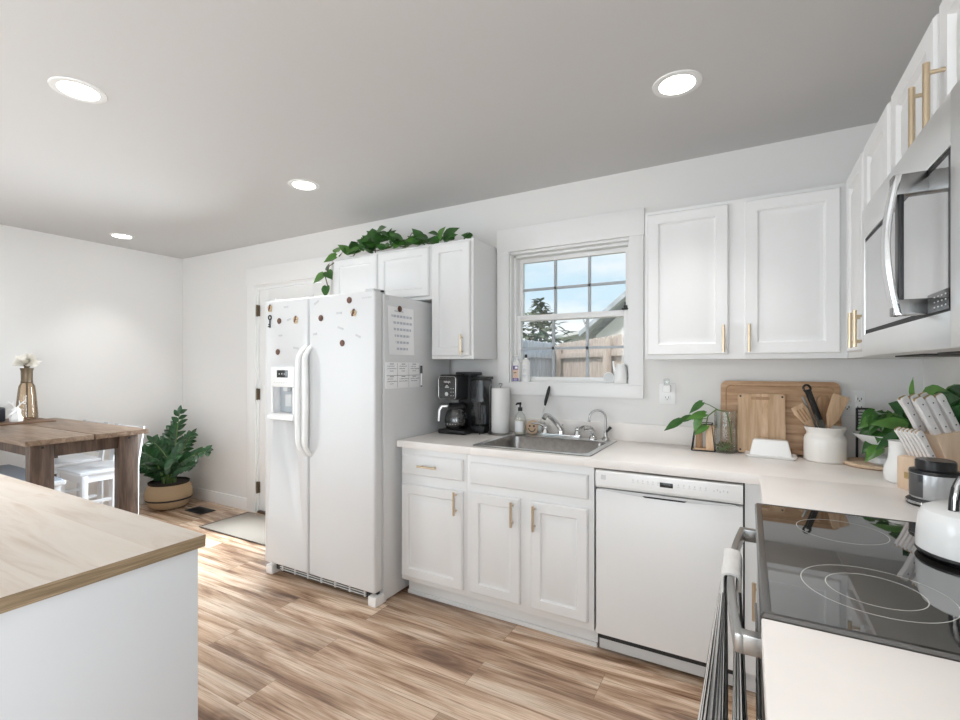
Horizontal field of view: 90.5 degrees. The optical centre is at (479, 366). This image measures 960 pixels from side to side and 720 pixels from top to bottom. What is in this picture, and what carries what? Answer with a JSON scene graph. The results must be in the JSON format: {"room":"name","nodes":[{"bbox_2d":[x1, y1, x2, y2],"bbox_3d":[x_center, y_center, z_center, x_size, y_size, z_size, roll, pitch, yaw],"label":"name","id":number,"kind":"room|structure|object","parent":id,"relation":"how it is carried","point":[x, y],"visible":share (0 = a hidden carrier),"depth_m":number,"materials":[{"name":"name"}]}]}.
{"room":"kitchen","nodes":[
{"label":"kitchen","id":0,"kind":"room"},
{"bbox_2d":[0,224,182,500],"bbox_3d":[-4.548,0.108,2.566,0.160,2.464,5.600,0,0,29],"label":"wall","id":1,"kind":"structure","parent":0,"point":[104,323],"depth_m":4.27,"materials":[{"name":"white paint"}]},
{"bbox_2d":[103,492,145,505],"bbox_3d":[-4.473,1.284,2.523,0.014,0.112,5.600,0,0,29],"label":"baseboard","id":2,"kind":"structure","parent":1,"relation":"attached to","point":[141,495],"depth_m":4.61,"materials":[{"name":"white paint"}]},
{"bbox_2d":[139,498,754,719],"bbox_3d":[-1.943,1.401,1.099,6.220,0.120,6.000,0,0,29],"label":"floor","id":3,"kind":"structure","parent":0,"point":[281,645],"depth_m":2.15,"materials":[{"name":"brown wood"}]},
{"bbox_2d":[0,464,65,490],"bbox_3d":[-3.180,1.032,3.155,0.925,0.618,0.370,0,0,29],"label":"bench","id":4,"kind":"object","parent":3,"relation":"on","point":[9,470],"visible":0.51,"depth_m":3.21,"materials":[{"name":"white paint"}]},
{"bbox_2d":[24,420,109,503],"bbox_3d":[-3.277,0.894,3.783,0.410,0.893,0.409,0,0,29],"label":"counter chair","id":5,"kind":"object","parent":3,"relation":"on","point":[79,458],"visible":0.27,"depth_m":3.80,"materials":[{"name":"white paint"}]},
{"bbox_2d":[0,418,148,513],"bbox_3d":[-3.013,0.880,3.285,1.430,0.920,0.630,0,0,29],"label":"dining table","id":6,"kind":"object","parent":3,"relation":"on","point":[40,443],"visible":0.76,"depth_m":3.06,"materials":[{"name":"brown wood"}]},
{"bbox_2d":[0,417,55,425],"bbox_3d":[-3.545,0.413,3.584,0.450,0.012,0.400,0,0,29],"label":"serving tray","id":7,"kind":"object","parent":6,"relation":"on","point":[35,420],"visible":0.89,"depth_m":3.56,"materials":[{"name":"brown"}]},
{"bbox_2d":[7,400,25,421],"bbox_3d":[-3.434,0.329,3.512,0.108,0.155,0.102,0,0,29],"label":"deer figurine","id":8,"kind":"object","parent":7,"relation":"on","point":[16,416],"visible":1,"depth_m":3.51,"materials":[{"name":"white"}]},
{"bbox_2d":[16,368,38,418],"bbox_3d":[-3.515,0.207,3.688,0.134,0.391,0.134,0,0,29],"label":"glass vase","id":9,"kind":"object","parent":7,"relation":"on","point":[26,373],"visible":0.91,"depth_m":3.68,"materials":[{"name":"brown glass"}]},
{"bbox_2d":[12,352,41,367],"bbox_3d":[-3.515,-0.044,3.688,0.170,0.140,0.158,0,0,29],"label":"bloom","id":10,"kind":"object","parent":9,"relation":"in","point":[25,360],"visible":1,"depth_m":3.67,"materials":[{"name":"white plant"}]},
{"bbox_2d":[0,549,197,719],"bbox_3d":[-1.753,0.899,1.252,1.860,0.883,0.958,0,0,29],"label":"base cabinet","id":11,"kind":"object","parent":3,"relation":"on","point":[124,646],"visible":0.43,"depth_m":1.03,"materials":[{"name":"white paint"}]},
{"bbox_2d":[0,474,205,613],"bbox_3d":[-1.779,0.442,1.246,1.921,0.030,0.997,0,0,29],"label":"countertop","id":12,"kind":"structure","parent":11,"relation":"on","point":[53,543],"depth_m":1.17,"materials":[{"name":"brown wood"}]},
{"bbox_2d":[55,423,144,514],"bbox_3d":[-2.798,0.894,3.514,0.410,0.893,0.409,0,0,29],"label":"counter chair","id":13,"kind":"object","parent":3,"relation":"on","point":[86,473],"visible":0.49,"depth_m":3.41,"materials":[{"name":"white paint"}]},
{"bbox_2d":[144,481,192,509],"bbox_3d":[-2.973,1.224,4.548,0.394,0.226,0.394,0,0,29],"label":"basket","id":14,"kind":"object","parent":3,"relation":"on","point":[159,495],"depth_m":4.41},
{"bbox_2d":[139,405,212,509],"bbox_3d":[-2.789,0.854,4.376,1.106,0.965,0.529,0,0,29],"label":"plant","id":15,"kind":"object","parent":3,"relation":"on","point":[164,457],"visible":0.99,"depth_m":4.43,"materials":[{"name":"green plant"}]},
{"bbox_2d":[185,506,215,514],"bbox_3d":[-2.605,1.336,4.427,0.260,0.008,0.140,0,0,29],"label":"floor vent","id":16,"kind":"object","parent":3,"relation":"in","point":[200,510],"visible":1,"depth_m":4.41,"materials":[{"name":"black"}]},
{"bbox_2d":[199,512,264,544],"bbox_3d":[-1.784,1.335,3.910,1.061,0.011,0.454,0,0,29],"label":"rug","id":17,"kind":"object","parent":3,"relation":"on","point":[249,526],"visible":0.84,"depth_m":3.95,"materials":[{"name":"fabric"}]},
{"bbox_2d":[265,288,449,607],"bbox_3d":[-0.818,0.452,3.154,0.941,1.778,0.825,0,0,29],"label":"refrigerator","id":18,"kind":"object","parent":3,"relation":"on","point":[333,428],"visible":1,"depth_m":2.81,"materials":[{"name":"white metal"}]},
{"bbox_2d":[388,305,413,354],"bbox_3d":[-0.465,-0.209,2.814,0.014,0.280,0.240,0,0,28],"label":"wall calendar","id":19,"kind":"object","parent":18,"relation":"attached to","point":[400,324],"visible":1,"depth_m":2.82,"materials":[{"name":"white paper"}]},
{"bbox_2d":[385,362,418,388],"bbox_3d":[-0.458,0.051,2.836,0.004,0.153,0.316,0,0,29],"label":"planner","id":20,"kind":"object","parent":18,"relation":"attached to","point":[397,374],"visible":1,"depth_m":2.82,"materials":[{"name":"white paper"}]},
{"bbox_2d":[402,447,472,610],"bbox_3d":[-0.127,0.903,2.906,0.441,0.874,0.664,0,0,29],"label":"base cabinet","id":21,"kind":"object","parent":3,"relation":"on","point":[434,483],"visible":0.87,"depth_m":2.65,"materials":[{"name":"white paint"}]},
{"bbox_2d":[397,416,919,521],"bbox_3d":[0.627,0.396,2.237,2.454,0.140,1.096,0,0,29],"label":"countertop","id":22,"kind":"structure","parent":21,"relation":"on","point":[800,482],"depth_m":2.07,"materials":[{"name":"stone"}]},
{"bbox_2d":[437,372,492,434],"bbox_3d":[-0.096,0.230,3.076,0.284,0.392,0.250,0,0,29],"label":"coffee maker","id":23,"kind":"object","parent":22,"relation":"on","point":[472,413],"visible":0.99,"depth_m":3.02,"materials":[{"name":"black plastic"}]},
{"bbox_2d":[488,383,512,435],"bbox_3d":[0.131,0.265,3.019,0.164,0.323,0.164,0,0,29],"label":"paper towel holder","id":24,"kind":"object","parent":22,"relation":"on","point":[500,397],"visible":0.97,"depth_m":2.97,"materials":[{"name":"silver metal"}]},
{"bbox_2d":[473,433,616,456],"bbox_3d":[0.372,0.506,2.642,0.650,0.173,0.550,0,0,29],"label":"sink","id":25,"kind":"object","parent":22,"relation":"in","point":[525,442],"visible":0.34,"depth_m":2.76,"materials":[{"name":"metal"}]},
{"bbox_2d":[515,402,524,434],"bbox_3d":[0.249,0.319,2.943,0.066,0.198,0.066,0,0,29],"label":"soap bottle","id":26,"kind":"object","parent":25,"relation":"on","point":[519,423],"visible":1,"depth_m":2.92,"materials":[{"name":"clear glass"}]},
{"bbox_2d":[526,420,537,433],"bbox_3d":[0.326,0.377,2.947,0.086,0.086,0.029,0,0,29],"label":"sponge","id":27,"kind":"object","parent":25,"relation":"on","point":[531,428],"visible":0.94,"depth_m":2.94,"materials":[{"name":"beige"}]},
{"bbox_2d":[584,426,596,439],"bbox_3d":[0.636,0.381,2.741,0.080,0.079,0.048,0,0,-6],"label":"sprayer","id":28,"kind":"object","parent":25,"relation":"on","point":[592,436],"visible":1,"depth_m":2.73,"materials":[{"name":"silver metal"}]},
{"bbox_2d":[531,413,590,438],"bbox_3d":[0.473,0.343,2.811,0.305,0.155,0.224,0,0,-6],"label":"kitchen faucet","id":29,"kind":"object","parent":22,"relation":"on","point":[545,432],"visible":1,"depth_m":2.79,"materials":[{"name":"silver metal"}]},
{"bbox_2d":[588,409,611,440],"bbox_3d":[0.684,0.332,2.717,0.132,0.176,0.044,0,0,1],"label":"tap","id":30,"kind":"object","parent":22,"relation":"on","point":[605,438],"visible":1,"depth_m":2.71,"materials":[{"name":"silver metal"}]},
{"bbox_2d":[691,422,715,451],"bbox_3d":[1.137,0.355,2.418,0.113,0.140,0.076,0,0,29],"label":"stand","id":31,"kind":"object","parent":22,"relation":"on","point":[710,432],"visible":0.89,"depth_m":2.39,"materials":[{"name":"brown"}]},
{"bbox_2d":[715,441,733,451],"bbox_3d":[1.217,0.323,2.361,0.106,0.202,0.106,0,0,29],"label":"glass jar","id":32,"kind":"object","parent":22,"relation":"on","point":[722,446],"visible":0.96,"depth_m":2.34,"materials":[{"name":"green"}]},
{"bbox_2d":[664,400,732,442],"bbox_3d":[1.095,0.273,2.396,0.316,0.208,0.040,0,0,24],"label":"pothos cutting","id":33,"kind":"object","parent":32,"relation":"in","point":[698,416],"visible":1,"depth_m":2.40,"materials":[{"name":"green"}]},
{"bbox_2d":[737,393,785,451],"bbox_3d":[1.377,0.279,2.330,0.202,0.289,0.067,0,0,29],"label":"cutting board","id":34,"kind":"object","parent":22,"relation":"on","point":[759,415],"visible":0.78,"depth_m":2.33,"materials":[{"name":"brown wood"}]},
{"bbox_2d":[745,438,796,460],"bbox_3d":[1.366,0.385,2.237,0.208,0.083,0.116,0,0,32],"label":"butter dish","id":35,"kind":"object","parent":22,"relation":"on","point":[778,449],"visible":1,"depth_m":2.21,"materials":[{"name":"white"}]},
{"bbox_2d":[720,381,840,454],"bbox_3d":[1.460,0.248,2.332,0.500,0.350,0.077,0,0,29],"label":"cutting board","id":36,"kind":"object","parent":22,"relation":"on","point":[793,392],"visible":0.52,"depth_m":2.33,"materials":[{"name":"brown wood"}]},
{"bbox_2d":[803,424,847,463],"bbox_3d":[1.557,0.348,2.147,0.161,0.156,0.161,0,0,29],"label":"utensil crock","id":37,"kind":"object","parent":22,"relation":"on","point":[820,445],"visible":0.93,"depth_m":2.09,"materials":[{"name":"white ceramic"}]},
{"bbox_2d":[791,403,813,426],"bbox_3d":[1.523,0.289,2.180,0.162,0.241,0.024,0,0,26],"label":"slotted spoon","id":38,"kind":"object","parent":37,"relation":"in","point":[800,411],"visible":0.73,"depth_m":2.19,"materials":[{"name":"brown wood"}]},
{"bbox_2d":[802,384,825,427],"bbox_3d":[1.528,0.244,2.141,0.127,0.330,0.030,0,0,40],"label":"tongs","id":39,"kind":"object","parent":37,"relation":"in","point":[808,392],"visible":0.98,"depth_m":2.15,"materials":[{"name":"black metal"}]},
{"bbox_2d":[816,395,829,426],"bbox_3d":[1.561,0.269,2.157,0.060,0.276,0.028,0,0,10],"label":"wooden spoon","id":40,"kind":"object","parent":37,"relation":"in","point":[822,401],"visible":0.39,"depth_m":2.16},
{"bbox_2d":[826,393,849,428],"bbox_3d":[1.575,0.264,2.123,0.128,0.289,0.014,0,0,17],"label":"wooden spatula","id":41,"kind":"object","parent":37,"relation":"in","point":[837,404],"visible":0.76,"depth_m":2.12,"materials":[{"name":"brown wood"}]},
{"bbox_2d":[856,407,868,456],"bbox_3d":[1.756,0.307,2.175,0.056,0.238,0.031,0,0,29],"label":"wire rack","id":42,"kind":"object","parent":22,"relation":"on","point":[857,408],"visible":0.35,"depth_m":2.17,"materials":[{"name":"black"}]},
{"bbox_2d":[843,457,883,470],"bbox_3d":[1.687,0.417,2.033,0.224,0.018,0.224,0,0,29],"label":"round tray","id":43,"kind":"object","parent":22,"relation":"on","point":[859,462],"visible":0.44,"depth_m":2.01,"materials":[{"name":"brown wood"}]},
{"bbox_2d":[852,431,887,464],"bbox_3d":[1.734,0.351,2.030,0.230,0.125,0.230,0,0,29],"label":"planter","id":44,"kind":"object","parent":43,"relation":"on","point":[870,439],"depth_m":1.99,"materials":[{"name":"white"}]},
{"bbox_2d":[852,408,913,464],"bbox_3d":[1.734,0.292,2.012,0.248,0.244,0.261,0,0,29],"label":"pothos","id":45,"kind":"object","parent":43,"relation":"on","point":[869,435],"visible":0.52,"depth_m":1.99,"materials":[{"name":"green"}]},
{"bbox_2d":[883,439,906,483],"bbox_3d":[1.542,0.349,1.744,0.100,0.154,0.100,0,0,29],"label":"ceramic jar","id":46,"kind":"object","parent":22,"relation":"on","point":[896,448],"visible":0.51,"depth_m":1.73,"materials":[{"name":"white"}]},
{"bbox_2d":[870,378,959,449],"bbox_3d":[1.608,0.232,1.747,0.255,0.389,0.520,0,0,29],"label":"leafy plant","id":47,"kind":"object","parent":22,"relation":"on","point":[952,393],"visible":0.19,"depth_m":1.77,"materials":[{"name":"green plant"}]},
{"bbox_2d":[897,431,959,490],"bbox_3d":[1.563,0.319,1.621,0.186,0.216,0.110,0,0,2],"label":"knife block","id":48,"kind":"object","parent":22,"relation":"on","point":[943,445],"visible":0.23,"depth_m":1.58,"materials":[{"name":"brown wood"}]},
{"bbox_2d":[894,427,911,455],"bbox_3d":[1.488,0.272,1.661,0.074,0.124,0.013,0,0,2],"label":"steak knife","id":49,"kind":"object","parent":48,"relation":"in","point":[896,428],"visible":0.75,"depth_m":1.66,"materials":[{"name":"white"}]},
{"bbox_2d":[898,427,915,456],"bbox_3d":[1.488,0.272,1.645,0.074,0.124,0.013,0,0,2],"label":"steak knife","id":50,"kind":"object","parent":48,"relation":"in","point":[902,428],"visible":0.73,"depth_m":1.64,"materials":[{"name":"white"}]},
{"bbox_2d":[902,428,919,456],"bbox_3d":[1.487,0.272,1.629,0.074,0.124,0.013,0,0,2],"label":"steak knife","id":51,"kind":"object","parent":48,"relation":"in","point":[905,429],"visible":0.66,"depth_m":1.63,"materials":[{"name":"white"}]},
{"bbox_2d":[897,395,925,431],"bbox_3d":[1.500,0.174,1.649,0.089,0.149,0.020,0,0,2],"label":"kitchen knife","id":52,"kind":"object","parent":48,"relation":"in","point":[904,401],"visible":0.86,"depth_m":1.64,"materials":[{"name":"white"}]},
{"bbox_2d":[906,428,923,456],"bbox_3d":[1.486,0.272,1.612,0.074,0.124,0.013,0,0,2],"label":"steak knife","id":53,"kind":"object","parent":48,"relation":"in","point":[910,429],"visible":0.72,"depth_m":1.61,"materials":[{"name":"white"}]},
{"bbox_2d":[908,393,927,430],"bbox_3d":[1.532,0.168,1.647,0.089,0.149,0.020,0,0,2],"label":"kitchen knife","id":54,"kind":"object","parent":48,"relation":"in","point":[913,395],"visible":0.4,"depth_m":1.65,"materials":[{"name":"white"}]},
{"bbox_2d":[910,429,927,456],"bbox_3d":[1.486,0.272,1.596,0.074,0.124,0.013,0,0,3],"label":"steak knife","id":55,"kind":"object","parent":48,"relation":"in","point":[912,432],"visible":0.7,"depth_m":1.59,"materials":[{"name":"white"}]},
{"bbox_2d":[915,430,935,457],"bbox_3d":[1.485,0.272,1.579,0.074,0.124,0.013,0,0,2],"label":"steak knife","id":56,"kind":"object","parent":48,"relation":"in","point":[920,435],"visible":0.85,"depth_m":1.57,"materials":[{"name":"white"}]},
{"bbox_2d":[912,396,940,434],"bbox_3d":[1.497,0.174,1.591,0.089,0.149,0.020,0,0,2],"label":"kitchen knife","id":57,"kind":"object","parent":48,"relation":"in","point":[918,402],"visible":0.98,"depth_m":1.58,"materials":[{"name":"white"}]},
{"bbox_2d":[922,394,951,432],"bbox_3d":[1.530,0.168,1.589,0.089,0.149,0.020,0,0,2],"label":"kitchen knife","id":58,"kind":"object","parent":48,"relation":"in","point":[931,402],"visible":0.98,"depth_m":1.58,"materials":[{"name":"white"}]},
{"bbox_2d":[933,393,959,431],"bbox_3d":[1.563,0.162,1.588,0.089,0.149,0.020,0,0,2],"label":"kitchen knife","id":59,"kind":"object","parent":48,"relation":"in","point":[946,410],"visible":0.98,"depth_m":1.58,"materials":[{"name":"white"}]},
{"bbox_2d":[904,457,959,506],"bbox_3d":[1.400,0.356,1.461,0.144,0.140,0.144,0,0,29],"label":"canister","id":60,"kind":"object","parent":22,"relation":"on","point":[930,479],"visible":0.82,"depth_m":1.43,"materials":[{"name":"silver metal"}]},
{"bbox_3d":[0.369,0.382,2.938,0.068,0.073,0.056,0,0,29],"label":"brush holder","id":61,"kind":"object","parent":22,"relation":"on","visible":0},
{"bbox_2d":[538,386,549,431],"bbox_3d":[0.390,0.261,2.930,0.085,0.284,0.042,0,0,17],"label":"dish brush","id":62,"kind":"object","parent":61,"relation":"in","point":[540,428],"visible":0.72,"depth_m":2.92,"materials":[{"name":"black plastic"}]},
{"bbox_2d":[467,454,599,647],"bbox_3d":[0.365,0.903,2.625,0.690,0.874,0.656,0,0,29],"label":"base cabinet","id":63,"kind":"object","parent":3,"relation":"on","point":[531,525],"visible":0.82,"depth_m":2.37,"materials":[{"name":"white paint"}]},
{"bbox_2d":[595,468,744,685],"bbox_3d":[0.938,0.896,2.305,0.602,0.848,0.611,0,0,29],"label":"dishwasher","id":64,"kind":"object","parent":3,"relation":"on","point":[661,540],"visible":0.89,"depth_m":2.05,"materials":[{"name":"white"}]},
{"bbox_2d":[745,483,761,691],"bbox_3d":[1.265,0.903,1.577,0.678,0.874,0.560,0,0,29],"label":"base cabinet","id":65,"kind":"object","parent":3,"relation":"on","point":[752,491],"visible":0.19,"depth_m":1.91,"materials":[{"name":"white paint"}]},
{"bbox_2d":[727,503,959,719],"bbox_3d":[0.921,0.870,1.000,0.712,0.900,0.762,0,0,29],"label":"stove","id":66,"kind":"object","parent":3,"relation":"on","point":[864,578],"visible":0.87,"depth_m":0.94,"materials":[{"name":"black"}]},
{"bbox_2d":[698,548,747,719],"bbox_3d":[0.604,0.739,1.195,0.137,0.514,0.263,0,0,29],"label":"kitchen towel","id":67,"kind":"object","parent":66,"relation":"hanging from","point":[714,698],"visible":0.91,"depth_m":1.12,"materials":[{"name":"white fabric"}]},
{"bbox_2d":[754,566,762,719],"bbox_3d":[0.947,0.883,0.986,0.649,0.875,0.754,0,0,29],"label":"oven door","id":68,"kind":"structure","parent":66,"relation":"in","point":[758,666],"depth_m":1.02,"materials":[{"name":"silver glass"}]},
{"bbox_2d":[755,503,959,661],"bbox_3d":[0.949,0.432,0.985,0.649,0.024,0.762,0,0,29],"label":"cooktop","id":69,"kind":"object","parent":66,"relation":"in","point":[864,578],"depth_m":0.93,"materials":[{"name":"black"}]},
{"bbox_2d":[914,476,959,567],"bbox_3d":[1.090,0.329,1.027,0.226,0.185,0.200,0,0,29],"label":"kettle","id":70,"kind":"object","parent":66,"relation":"on","point":[937,528],"visible":1,"depth_m":1.02,"materials":[{"name":"white"}]},
{"bbox_3d":[0.453,0.903,0.111,0.656,0.874,1.228,0,0,29],"label":"base cabinet","id":71,"kind":"object","parent":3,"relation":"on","visible":0},
{"bbox_2d":[761,619,959,719],"bbox_3d":[0.456,0.396,0.101,0.656,0.140,1.256,0,0,29],"label":"countertop","id":72,"kind":"structure","parent":71,"relation":"on","point":[809,674],"depth_m":0.65,"materials":[{"name":"laminate"}]},
{"bbox_2d":[0,0,941,258],"bbox_3d":[-1.943,-1.183,1.099,6.220,0.120,6.000,0,0,29],"label":"ceiling","id":73,"kind":"structure","parent":0,"point":[394,108],"depth_m":1.99,"materials":[{"name":"grey paint"}]},
{"bbox_2d":[47,76,107,103],"bbox_3d":[-1.633,-1.121,1.934,0.188,0.006,0.188,0,0,29],"label":"recessed light","id":74,"kind":"object","parent":73,"relation":"in","point":[72,88],"visible":1,"depth_m":1.93,"materials":[{"name":"white"}]},
{"bbox_2d":[57,81,99,100],"bbox_3d":[-1.633,-1.121,1.934,0.134,0.004,0.134,0,0,-29],"label":"diffuser","id":75,"kind":"object","parent":74,"relation":"attached to","point":[76,90],"depth_m":1.93,"materials":[{"name":"white"}]},
{"bbox_2d":[108,233,134,238],"bbox_3d":[-3.081,-1.121,4.092,0.188,0.006,0.188,0,0,29],"label":"recessed light","id":76,"kind":"object","parent":73,"relation":"in","point":[116,235],"visible":1,"depth_m":4.09,"materials":[{"name":"white"}]},
{"bbox_2d":[112,234,131,238],"bbox_3d":[-3.081,-1.121,4.092,0.134,0.004,0.134,0,0,34],"label":"diffuser","id":77,"kind":"object","parent":76,"relation":"attached to","point":[122,236],"depth_m":4.09,"materials":[{"name":"white"}]},
{"bbox_2d":[288,179,319,190],"bbox_3d":[-1.089,-1.121,2.942,0.188,0.006,0.188,0,0,29],"label":"recessed light","id":78,"kind":"object","parent":73,"relation":"in","point":[299,184],"visible":1,"depth_m":2.94,"materials":[{"name":"white"}]},
{"bbox_2d":[292,181,314,189],"bbox_3d":[-1.089,-1.121,2.942,0.134,0.004,0.134,0,0,34],"label":"diffuser","id":79,"kind":"object","parent":78,"relation":"attached to","point":[299,185],"depth_m":2.94,"materials":[{"name":"white"}]},
{"bbox_2d":[652,69,702,97],"bbox_3d":[0.784,-1.121,1.891,0.188,0.006,0.188,0,0,29],"label":"recessed light","id":80,"kind":"object","parent":73,"relation":"in","point":[678,83],"visible":1,"depth_m":1.88,"materials":[{"name":"white"}]},
{"bbox_2d":[659,75,694,94],"bbox_3d":[0.784,-1.121,1.891,0.134,0.004,0.134,0,0,-29],"label":"diffuser","id":81,"kind":"object","parent":80,"relation":"attached to","point":[671,84],"depth_m":1.89,"materials":[{"name":"white"}]},
{"bbox_2d":[183,122,922,497],"bbox_3d":[-0.530,0.108,3.608,6.140,2.464,0.160,0,0,29],"label":"wall","id":82,"kind":"structure","parent":0,"point":[214,284],"depth_m":2.90,"materials":[{"name":"white paint"}]},
{"bbox_2d":[191,486,246,509],"bbox_3d":[-2.057,1.284,4.368,2.386,0.112,0.014,0,0,29],"label":"baseboard","id":83,"kind":"structure","parent":82,"relation":"attached to","point":[234,501],"depth_m":4.62,"materials":[{"name":"white paint"}]},
{"bbox_2d":[256,282,321,514],"bbox_3d":[-1.657,0.318,4.210,0.842,2.045,0.218,0,0,29],"label":"door","id":84,"kind":"structure","parent":82,"relation":"in","point":[307,290],"depth_m":4.35,"materials":[{"name":"white paint"}]},
{"bbox_2d":[246,256,332,512],"bbox_3d":[-1.649,0.218,4.225,1.105,2.245,0.184,0,0,29],"label":"trim","id":85,"kind":"structure","parent":82,"relation":"attached to","point":[309,268],"depth_m":4.37,"materials":[{"name":"white paint"}]},
{"bbox_2d":[334,244,431,303],"bbox_3d":[-0.612,-0.607,3.372,0.859,0.350,0.329,0,0,29],"label":"upper cabinet","id":86,"kind":"object","parent":82,"relation":"attached to","point":[406,273],"visible":0.67,"depth_m":3.18,"materials":[{"name":"white paint"}]},
{"bbox_2d":[313,225,472,294],"bbox_3d":[-0.618,-0.744,3.234,1.302,0.495,0.216,0,0,32],"label":"pothos","id":87,"kind":"object","parent":86,"relation":"on","point":[369,242],"visible":0.98,"depth_m":3.25,"materials":[{"name":"green"}]},
{"bbox_2d":[432,238,496,359],"bbox_3d":[-0.111,-0.414,3.070,0.308,0.734,0.364,0,0,29],"label":"upper cabinet","id":88,"kind":"object","parent":82,"relation":"attached to","point":[464,272],"visible":1,"depth_m":2.96,"materials":[{"name":"white paint"}]},
{"bbox_2d":[497,208,644,398],"bbox_3d":[0.561,-0.357,2.981,0.933,1.075,0.184,0,0,29],"label":"trim","id":89,"kind":"structure","parent":82,"relation":"attached to","point":[627,223],"depth_m":2.86,"materials":[{"name":"white paint"}]},
{"bbox_2d":[513,355,520,381],"bbox_3d":[0.239,0.010,3.100,0.048,0.175,0.040,0,0,29],"label":"lotion bottle","id":90,"kind":"object","parent":89,"relation":"on","point":[516,365],"visible":1,"depth_m":3.08,"materials":[{"name":"white"}]},
{"bbox_2d":[522,354,529,381],"bbox_3d":[0.297,0.009,3.076,0.056,0.176,0.057,0,0,29],"label":"spray bottle","id":91,"kind":"object","parent":89,"relation":"on","point":[525,362],"visible":1,"depth_m":3.05,"materials":[{"name":"white"}]},
{"bbox_2d":[603,372,613,382],"bbox_3d":[0.759,0.064,2.805,0.064,0.064,0.016,0,0,29],"label":"round ornament","id":92,"kind":"object","parent":89,"relation":"on","point":[608,377],"visible":1,"depth_m":2.80,"materials":[{"name":"ceramic"}]},
{"bbox_2d":[612,361,627,382],"bbox_3d":[0.822,0.032,2.779,0.080,0.130,0.080,0,0,-16],"label":"watering can","id":93,"kind":"object","parent":89,"relation":"on","point":[620,372],"visible":0.94,"depth_m":2.75,"materials":[{"name":"white"}]},
{"bbox_2d":[514,242,627,382],"bbox_3d":[0.575,-0.316,3.003,0.748,0.827,0.100,0,0,29],"label":"window","id":94,"kind":"structure","parent":82,"relation":"in","point":[520,317],"depth_m":3.02,"materials":[{"name":"white paint"}]},
{"bbox_2d":[659,383,675,404],"bbox_3d":[1.035,0.150,2.630,0.086,0.116,0.009,0,0,29],"label":"wall outlet","id":95,"kind":"object","parent":82,"relation":"attached to","point":[664,397],"visible":0.77,"depth_m":2.63,"materials":[{"name":"white"}]},
{"bbox_2d":[510,416,865,457],"bbox_3d":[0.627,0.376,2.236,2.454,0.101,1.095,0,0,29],"label":"backsplash","id":96,"kind":"structure","parent":82,"relation":"attached to","point":[679,435],"depth_m":2.69,"materials":[{"name":"laminate"}]},
{"bbox_2d":[645,183,847,359],"bbox_3d":[1.249,-0.404,2.304,0.816,0.736,0.364,0,0,29],"label":"upper cabinet","id":97,"kind":"object","parent":82,"relation":"attached to","point":[759,277],"visible":0.97,"depth_m":2.16,"materials":[{"name":"white paint"}]},
{"bbox_2d":[841,390,864,414],"bbox_3d":[1.749,0.171,2.228,0.090,0.116,0.009,0,0,29],"label":"wall outlet","id":98,"kind":"object","parent":82,"relation":"attached to","point":[857,398],"visible":0.73,"depth_m":2.23,"materials":[{"name":"white"}]},
{"bbox_2d":[923,357,959,389],"bbox_3d":[0.663,0.108,-0.368,0.160,2.464,5.600,0,0,29],"label":"wall","id":99,"kind":"structure","parent":0,"point":[942,372],"depth_m":1.91,"materials":[{"name":"white paint"}]},
{"bbox_2d":[843,101,945,358],"bbox_3d":[1.543,-0.404,1.734,0.364,0.736,1.068,0,0,29],"label":"upper cabinet","id":100,"kind":"object","parent":99,"relation":"attached to","point":[872,167],"visible":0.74,"depth_m":1.69,"materials":[{"name":"white paint"}]},
{"bbox_2d":[891,0,959,170],"bbox_3d":[1.091,-0.612,0.931,0.364,0.320,0.773,0,0,29],"label":"upper cabinet","id":101,"kind":"object","parent":99,"relation":"attached to","point":[933,70],"visible":0.56,"depth_m":1.02,"materials":[{"name":"white paint"}]},
{"bbox_2d":[862,79,959,356],"bbox_3d":[1.052,-0.236,0.953,0.449,0.422,0.768,0,0,29],"label":"microwave","id":102,"kind":"object","parent":101,"relation":"attached to","point":[911,224],"visible":1,"depth_m":0.89,"materials":[{"name":"silver metal"}]},
{"bbox_2d":[865,155,949,329],"bbox_3d":[0.926,-0.225,1.056,0.002,0.246,0.632,0,0,29],"label":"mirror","id":103,"kind":"object","parent":102,"relation":"attached to","point":[926,213],"depth_m":0.90,"materials":[{"name":"glass"}]},
{"label":"outside","id":104,"kind":"structure","parent":0,"visible":0},
{"bbox_3d":[4.009,1.780,24.085,42.000,0.120,39.700,0,0,29],"label":"ground","id":105,"kind":"structure","parent":104,"visible":0},
{"bbox_2d":[523,339,551,376],"bbox_3d":[0.487,0.635,7.248,0.158,2.170,4.300,0,0,29],"label":"wooden fence","id":106,"kind":"object","parent":105,"relation":"on","point":[540,360],"visible":0.09,"depth_m":8.34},
{"bbox_2d":[526,297,557,344],"bbox_3d":[2.017,-0.280,15.982,1.528,4.001,1.637,0,0,-15],"label":"conifer tree","id":107,"kind":"object","parent":105,"relation":"on","point":[540,305],"visible":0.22,"depth_m":15.87,"materials":[{"name":"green plant"}]},
{"bbox_2d":[523,310,575,344],"bbox_3d":[1.178,0.183,11.236,2.420,3.075,2.497,0,0,-23],"label":"shrub","id":108,"kind":"object","parent":105,"relation":"on","point":[540,324],"visible":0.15,"depth_m":10.97,"materials":[{"name":"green plant"}]},
{"bbox_2d":[555,330,589,342],"bbox_3d":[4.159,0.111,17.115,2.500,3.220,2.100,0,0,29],"label":"house","id":109,"kind":"structure","parent":105,"relation":"on","point":[574,336],"depth_m":16.67,"materials":[{"name":"white"}]},
{"bbox_2d":[555,334,623,376],"bbox_3d":[1.836,0.635,6.824,0.158,2.170,4.600,0,0,-9],"label":"wooden fence","id":110,"kind":"object","parent":105,"relation":"on","point":[568,362],"visible":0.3,"depth_m":7.58,"materials":[{"name":"wood"}]},
{"bbox_2d":[579,291,625,338],"bbox_3d":[5.228,-0.570,11.981,4.800,4.580,2.600,0,0,29],"label":"house","id":111,"kind":"structure","parent":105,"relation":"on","point":[598,327],"depth_m":11.96,"materials":[{"name":"white"}]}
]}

